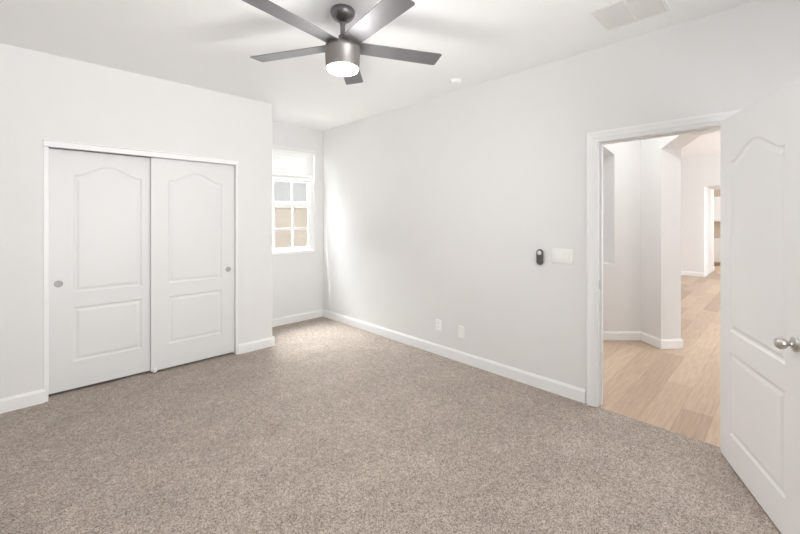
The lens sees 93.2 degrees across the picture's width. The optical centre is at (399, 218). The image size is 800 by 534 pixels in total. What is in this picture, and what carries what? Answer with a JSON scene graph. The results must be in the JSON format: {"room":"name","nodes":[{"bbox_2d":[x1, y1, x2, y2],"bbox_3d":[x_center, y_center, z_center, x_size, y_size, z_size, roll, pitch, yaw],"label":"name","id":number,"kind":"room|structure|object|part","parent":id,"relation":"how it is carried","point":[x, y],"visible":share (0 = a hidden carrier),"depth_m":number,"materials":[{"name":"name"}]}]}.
{"room":"empty bedroom","nodes":[
{"label":"empty bedroom","id":0,"kind":"room"},
{"bbox_2d":[0,43,271,398],"bbox_3d":[-2.967,0.067,3.295,3.570,2.740,0.720,0,0,-44],"label":"wall","id":1,"kind":"structure","parent":0,"point":[43,95],"depth_m":3.13,"materials":[{"name":"paint"}]},
{"bbox_2d":[0,389,44,413],"bbox_3d":[-3.331,1.385,2.425,1.533,0.105,0.014,0,0,-44],"label":"baseboard","id":2,"kind":"structure","parent":1,"relation":"attached to","point":[7,404],"depth_m":2.87,"materials":[{"name":"white paint"}]},
{"bbox_2d":[48,148,149,394],"bbox_3d":[-2.575,0.422,3.320,0.752,1.985,0.037,0,0,-44],"label":"door","id":3,"kind":"structure","parent":1,"relation":"in","point":[99,203],"depth_m":3.26,"materials":[{"name":"paint"}]},
{"bbox_3d":[-2.789,0.530,3.087,0.054,0.054,0.004,0,0,-44],"label":"finger pull","id":4,"kind":"part","parent":3,"relation":"part of","materials":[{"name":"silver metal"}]},
{"bbox_2d":[43,139,237,401],"bbox_3d":[-2.297,0.407,3.524,1.504,2.060,0.150,0,0,-44],"label":"closet frame","id":5,"kind":"object","parent":1,"relation":"attached to","point":[46,143],"visible":0.9,"depth_m":3.27,"materials":[{"name":"white paint"}]},
{"bbox_2d":[150,158,233,371],"bbox_3d":[-2.048,0.422,3.777,0.752,1.985,0.037,0,0,-44],"label":"door","id":6,"kind":"structure","parent":1,"relation":"in","point":[192,203],"depth_m":3.73,"materials":[{"name":"paint"}]},
{"bbox_2d":[238,336,274,354],"bbox_3d":[-1.571,1.385,4.149,0.407,0.105,0.014,0,0,-44],"label":"baseboard","id":7,"kind":"structure","parent":1,"relation":"attached to","point":[255,345],"depth_m":4.14,"materials":[{"name":"white paint"}]},
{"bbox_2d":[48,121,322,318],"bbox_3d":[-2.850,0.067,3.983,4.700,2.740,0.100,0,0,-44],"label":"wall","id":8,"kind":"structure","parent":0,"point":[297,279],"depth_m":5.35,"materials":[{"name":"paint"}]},
{"bbox_2d":[272,144,313,182],"bbox_3d":[-1.551,-0.749,5.138,0.854,0.465,0.060,0,0,-44],"label":"window blind","id":9,"kind":"object","parent":8,"relation":"attached to","point":[289,163],"visible":0.61,"depth_m":5.20,"materials":[{"name":"white fabric"}]},
{"bbox_3d":[-1.551,-0.955,5.138,0.854,0.053,0.060,0,0,-44],"label":"head rail","id":10,"kind":"part","parent":9,"relation":"part of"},
{"bbox_3d":[-1.551,-0.528,5.138,0.846,0.024,0.054,0,0,-44],"label":"rail","id":11,"kind":"part","parent":9,"relation":"part of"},
{"bbox_2d":[272,177,314,254],"bbox_3d":[-1.583,-0.251,5.207,0.875,1.465,0.104,0,0,-44],"label":"window","id":12,"kind":"structure","parent":8,"relation":"in","point":[309,204],"depth_m":5.31,"materials":[{"name":"white plastic"}]},
{"bbox_3d":[-1.605,-0.566,5.229,0.763,0.774,0.022,0,0,-44],"label":"sash","id":13,"kind":"part","parent":12,"relation":"part of","materials":[{"name":"white plastic"}]},
{"bbox_3d":[-1.585,0.106,5.210,0.763,0.647,0.026,0,0,-44],"label":"sash","id":14,"kind":"part","parent":12,"relation":"part of","materials":[{"name":"white plastic"}]},
{"bbox_3d":[-1.559,0.465,5.183,0.875,0.034,0.036,0,0,-44],"label":"sill","id":15,"kind":"part","parent":12,"relation":"part of","materials":[{"name":"white paint"}]},
{"bbox_2d":[272,309,322,326],"bbox_3d":[-1.535,1.385,5.191,1.130,0.105,0.014,0,0,-44],"label":"baseboard","id":16,"kind":"structure","parent":8,"relation":"attached to","point":[318,313],"depth_m":5.28,"materials":[{"name":"white paint"}]},
{"bbox_2d":[0,0,756,130],"bbox_3d":[-0.612,-1.403,1.668,4.760,0.200,6.540,0,0,-44],"label":"ceiling","id":17,"kind":"structure","parent":0,"point":[205,44],"depth_m":2.76,"materials":[{"name":"paint"}]},
{"bbox_2d":[242,0,441,84],"bbox_3d":[-0.354,-1.107,2.323,1.254,0.392,1.249,0,0,-44],"label":"ceiling fan","id":18,"kind":"object","parent":17,"relation":"hanging from","point":[342,53],"visible":1,"depth_m":2.27,"materials":[{"name":"metal"}]},
{"bbox_3d":[-0.706,-1.077,2.467,0.563,0.025,0.137,0,0,18],"label":"blade","id":19,"kind":"part","parent":18,"relation":"part of","materials":[{"name":"grey metal"}]},
{"bbox_3d":[-0.571,-1.077,2.058,0.137,0.025,0.563,0,0,36],"label":"blade","id":20,"kind":"part","parent":18,"relation":"part of","materials":[{"name":"grey metal"}]},
{"bbox_2d":[327,62,358,75],"bbox_3d":[-0.357,-0.930,2.355,0.197,0.038,0.197,0,0,-44],"label":"diffuser","id":21,"kind":"object","parent":18,"relation":"attached to","point":[336,68],"depth_m":2.31,"materials":[{"name":"white glass"}]},
{"bbox_3d":[-0.358,-1.077,2.721,0.137,0.025,0.563,0,0,0],"label":"blade","id":22,"kind":"part","parent":18,"relation":"part of","materials":[{"name":"grey metal"}]},
{"bbox_3d":[-0.141,-1.077,2.059,0.137,0.025,0.563,0,0,-36],"label":"blade","id":23,"kind":"part","parent":18,"relation":"part of","materials":[{"name":"grey metal"}]},
{"bbox_3d":[-0.009,-1.077,2.470,0.563,0.025,0.137,0,0,-18],"label":"blade","id":24,"kind":"part","parent":18,"relation":"part of","materials":[{"name":"grey metal"}]},
{"bbox_2d":[450,78,461,84],"bbox_3d":[0.525,-1.286,3.551,0.110,0.033,0.110,0,0,-44],"label":"smoke detector","id":25,"kind":"object","parent":17,"relation":"attached to","point":[455,81],"visible":1,"depth_m":3.52,"materials":[{"name":"white plastic"}]},
{"bbox_2d":[590,0,670,30],"bbox_3d":[1.435,-1.298,2.357,0.344,0.011,0.356,0,0,-44],"label":"ceiling vent","id":26,"kind":"object","parent":17,"relation":"in","point":[619,13],"visible":1,"depth_m":2.36,"materials":[{"name":"white metal"}]},
{"bbox_3d":[1.376,-1.298,2.418,0.297,0.011,0.150,0,0,-44],"label":"louvre panel","id":27,"kind":"part","parent":26,"relation":"part of","materials":[{"name":"metal"}]},
{"bbox_3d":[1.495,-1.298,2.297,0.297,0.011,0.150,0,0,-44],"label":"louvre panel","id":28,"kind":"part","parent":26,"relation":"part of","materials":[{"name":"metal"}]},
{"bbox_2d":[0,265,780,533],"bbox_3d":[5.939,1.497,6.334,20.650,0.120,9.140,0,0,-44],"label":"floor","id":29,"kind":"structure","parent":0,"point":[332,427],"depth_m":2.38,"materials":[{"name":"carpet"}]},
{"bbox_2d":[714,238,719,265],"bbox_3d":[10.051,1.011,11.872,0.624,0.860,1.200,0,0,-44],"label":"base cabinet","id":30,"kind":"object","parent":29,"relation":"on","point":[716,240],"visible":0.02,"depth_m":11.69,"materials":[{"name":"white wood"}]},
{"bbox_2d":[323,0,799,402],"bbox_3d":[2.102,-0.163,2.366,0.115,3.200,9.340,0,0,-44],"label":"wall","id":31,"kind":"structure","parent":0,"point":[442,207],"depth_m":3.43,"materials":[{"name":"paint"}]},
{"bbox_2d":[436,319,440,330],"bbox_3d":[0.406,1.125,4.009,0.009,0.116,0.072,0,0,-44],"label":"wall outlet","id":32,"kind":"object","parent":31,"relation":"attached to","point":[438,322],"visible":1,"depth_m":4.00,"materials":[{"name":"white plastic"}]},
{"bbox_2d":[323,309,585,403],"bbox_3d":[0.151,1.385,4.266,0.014,0.105,3.695,0,0,-44],"label":"baseboard","id":33,"kind":"structure","parent":31,"relation":"attached to","point":[578,394],"depth_m":3.67,"materials":[{"name":"white paint"}]},
{"bbox_2d":[458,325,463,337],"bbox_3d":[0.614,1.134,3.799,0.008,0.116,0.072,0,0,-44],"label":"cable plate","id":34,"kind":"object","parent":31,"relation":"attached to","point":[460,328],"visible":1,"depth_m":3.79,"materials":[{"name":"white plastic"}]},
{"bbox_2d":[536,249,542,264],"bbox_3d":[1.185,0.322,3.201,0.027,0.135,0.058,0,0,-44],"label":"remote control","id":35,"kind":"object","parent":31,"relation":"attached to","point":[539,253],"visible":1,"depth_m":3.19,"materials":[{"name":"grey plastic"}]},
{"bbox_2d":[552,248,572,263],"bbox_3d":[1.318,0.301,3.075,0.013,0.120,0.171,0,0,-44],"label":"light switch","id":36,"kind":"object","parent":31,"relation":"attached to","point":[559,255],"visible":1,"depth_m":3.07,"materials":[{"name":"white plastic"}]},
{"bbox_2d":[587,109,741,406],"bbox_3d":[1.816,0.386,2.658,0.158,2.102,0.907,0,0,-44],"label":"door frame","id":37,"kind":"structure","parent":31,"relation":"attached to","point":[710,122],"depth_m":2.90,"materials":[{"name":"white paint"}]},
{"bbox_2d":[720,78,799,533],"bbox_3d":[1.807,0.415,1.952,0.116,2.020,0.810,0,0,21],"label":"door","id":38,"kind":"structure","parent":31,"relation":"in","point":[760,143],"depth_m":1.87,"materials":[{"name":"white paint"}]},
{"bbox_3d":[1.650,0.535,1.627,0.059,0.052,0.052,0,0,21],"label":"knob","id":39,"kind":"part","parent":38,"relation":"part of","materials":[{"name":"silver metal"}]},
{"bbox_2d":[603,140,640,330],"bbox_3d":[1.765,-0.063,4.705,2.290,3.000,0.450,0,0,0],"label":"wall","id":40,"kind":"structure","parent":0,"point":[621,161],"depth_m":4.48,"materials":[{"name":"paint"}]},
{"bbox_2d":[603,331,640,340],"bbox_3d":[1.740,1.385,4.473,2.240,0.105,0.014,0,0,0],"label":"baseboard","id":41,"kind":"structure","parent":40,"relation":"attached to","point":[607,335],"depth_m":4.47,"materials":[{"name":"white paint"}]},
{"bbox_2d":[641,130,719,338],"bbox_3d":[3.079,-0.063,3.509,0.240,3.000,2.076,0,0,-6],"label":"wall","id":42,"kind":"structure","parent":0,"point":[661,156],"depth_m":4.21,"materials":[{"name":"paint"}]},
{"bbox_2d":[641,331,661,348],"bbox_3d":[2.869,1.385,4.326,0.014,0.105,0.308,0,0,-6],"label":"baseboard","id":43,"kind":"object","parent":42,"relation":"attached to","point":[654,341],"visible":1,"depth_m":4.31,"materials":[{"name":"white paint"}]},
{"bbox_2d":[660,339,682,348],"bbox_3d":[3.011,1.385,4.190,0.266,0.105,0.014,0,0,-6],"label":"baseboard","id":44,"kind":"structure","parent":42,"relation":"attached to","point":[665,343],"depth_m":4.18,"materials":[{"name":"white paint"}]},
{"bbox_2d":[681,155,719,272],"bbox_3d":[8.982,-0.063,9.208,1.800,3.000,8.990,0,0,-44],"label":"wall","id":45,"kind":"structure","parent":0,"point":[700,176],"depth_m":9.55,"materials":[{"name":"paint"}]},
{"bbox_2d":[681,271,703,276],"bbox_3d":[6.368,1.385,10.582,0.014,0.105,3.370,0,0,-44],"label":"baseboard","id":46,"kind":"structure","parent":45,"relation":"attached to","point":[688,273],"depth_m":9.54,"materials":[{"name":"white paint"}]},
{"bbox_2d":[704,267,714,276],"bbox_3d":[8.194,1.385,10.002,1.814,0.105,0.014,0,0,-44],"label":"baseboard","id":47,"kind":"structure","parent":45,"relation":"attached to","point":[712,269],"depth_m":9.93,"materials":[{"name":"white paint"}]},
{"bbox_2d":[681,131,719,157],"bbox_3d":[7.672,-1.663,8.031,15.800,0.200,9.140,0,0,-44],"label":"ceiling","id":48,"kind":"structure","parent":0,"point":[708,144],"depth_m":8.15,"materials":[{"name":"paint"}]},
{"bbox_2d":[714,190,719,235],"bbox_3d":[10.153,-0.063,12.322,0.148,3.000,3.000,0,0,-44],"label":"wall","id":49,"kind":"structure","parent":0,"point":[716,192],"depth_m":12.17,"materials":[{"name":"beige paint"}]},
{"bbox_2d":[714,197,719,220],"bbox_3d":[10.140,-0.313,11.960,0.374,0.780,1.200,0,0,-44],"label":"upper cabinet","id":50,"kind":"object","parent":49,"relation":"attached to","point":[716,199],"visible":0.02,"depth_m":11.88,"materials":[{"name":"white wood"}]},
{"label":"outside","id":51,"kind":"structure","parent":0,"visible":0},
{"bbox_3d":[-6.227,1.637,12.790,15.000,0.100,17.010,0,0,-44],"label":"ground","id":52,"kind":"structure","parent":51,"visible":0},
{"bbox_2d":[272,207,307,247],"bbox_3d":[-2.872,0.637,9.364,13.000,1.900,0.260,0,0,-44],"label":"wall","id":53,"kind":"structure","parent":52,"relation":"on","point":[283,215],"depth_m":9.36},
{"bbox_2d":[274,178,306,201],"bbox_3d":[-8.329,-1.113,14.937,16.200,5.400,7.200,0,0,-44],"label":"house","id":54,"kind":"structure","parent":52,"relation":"on","point":[282,189],"depth_m":14.69,"materials":[{"name":"paint"}]}
]}

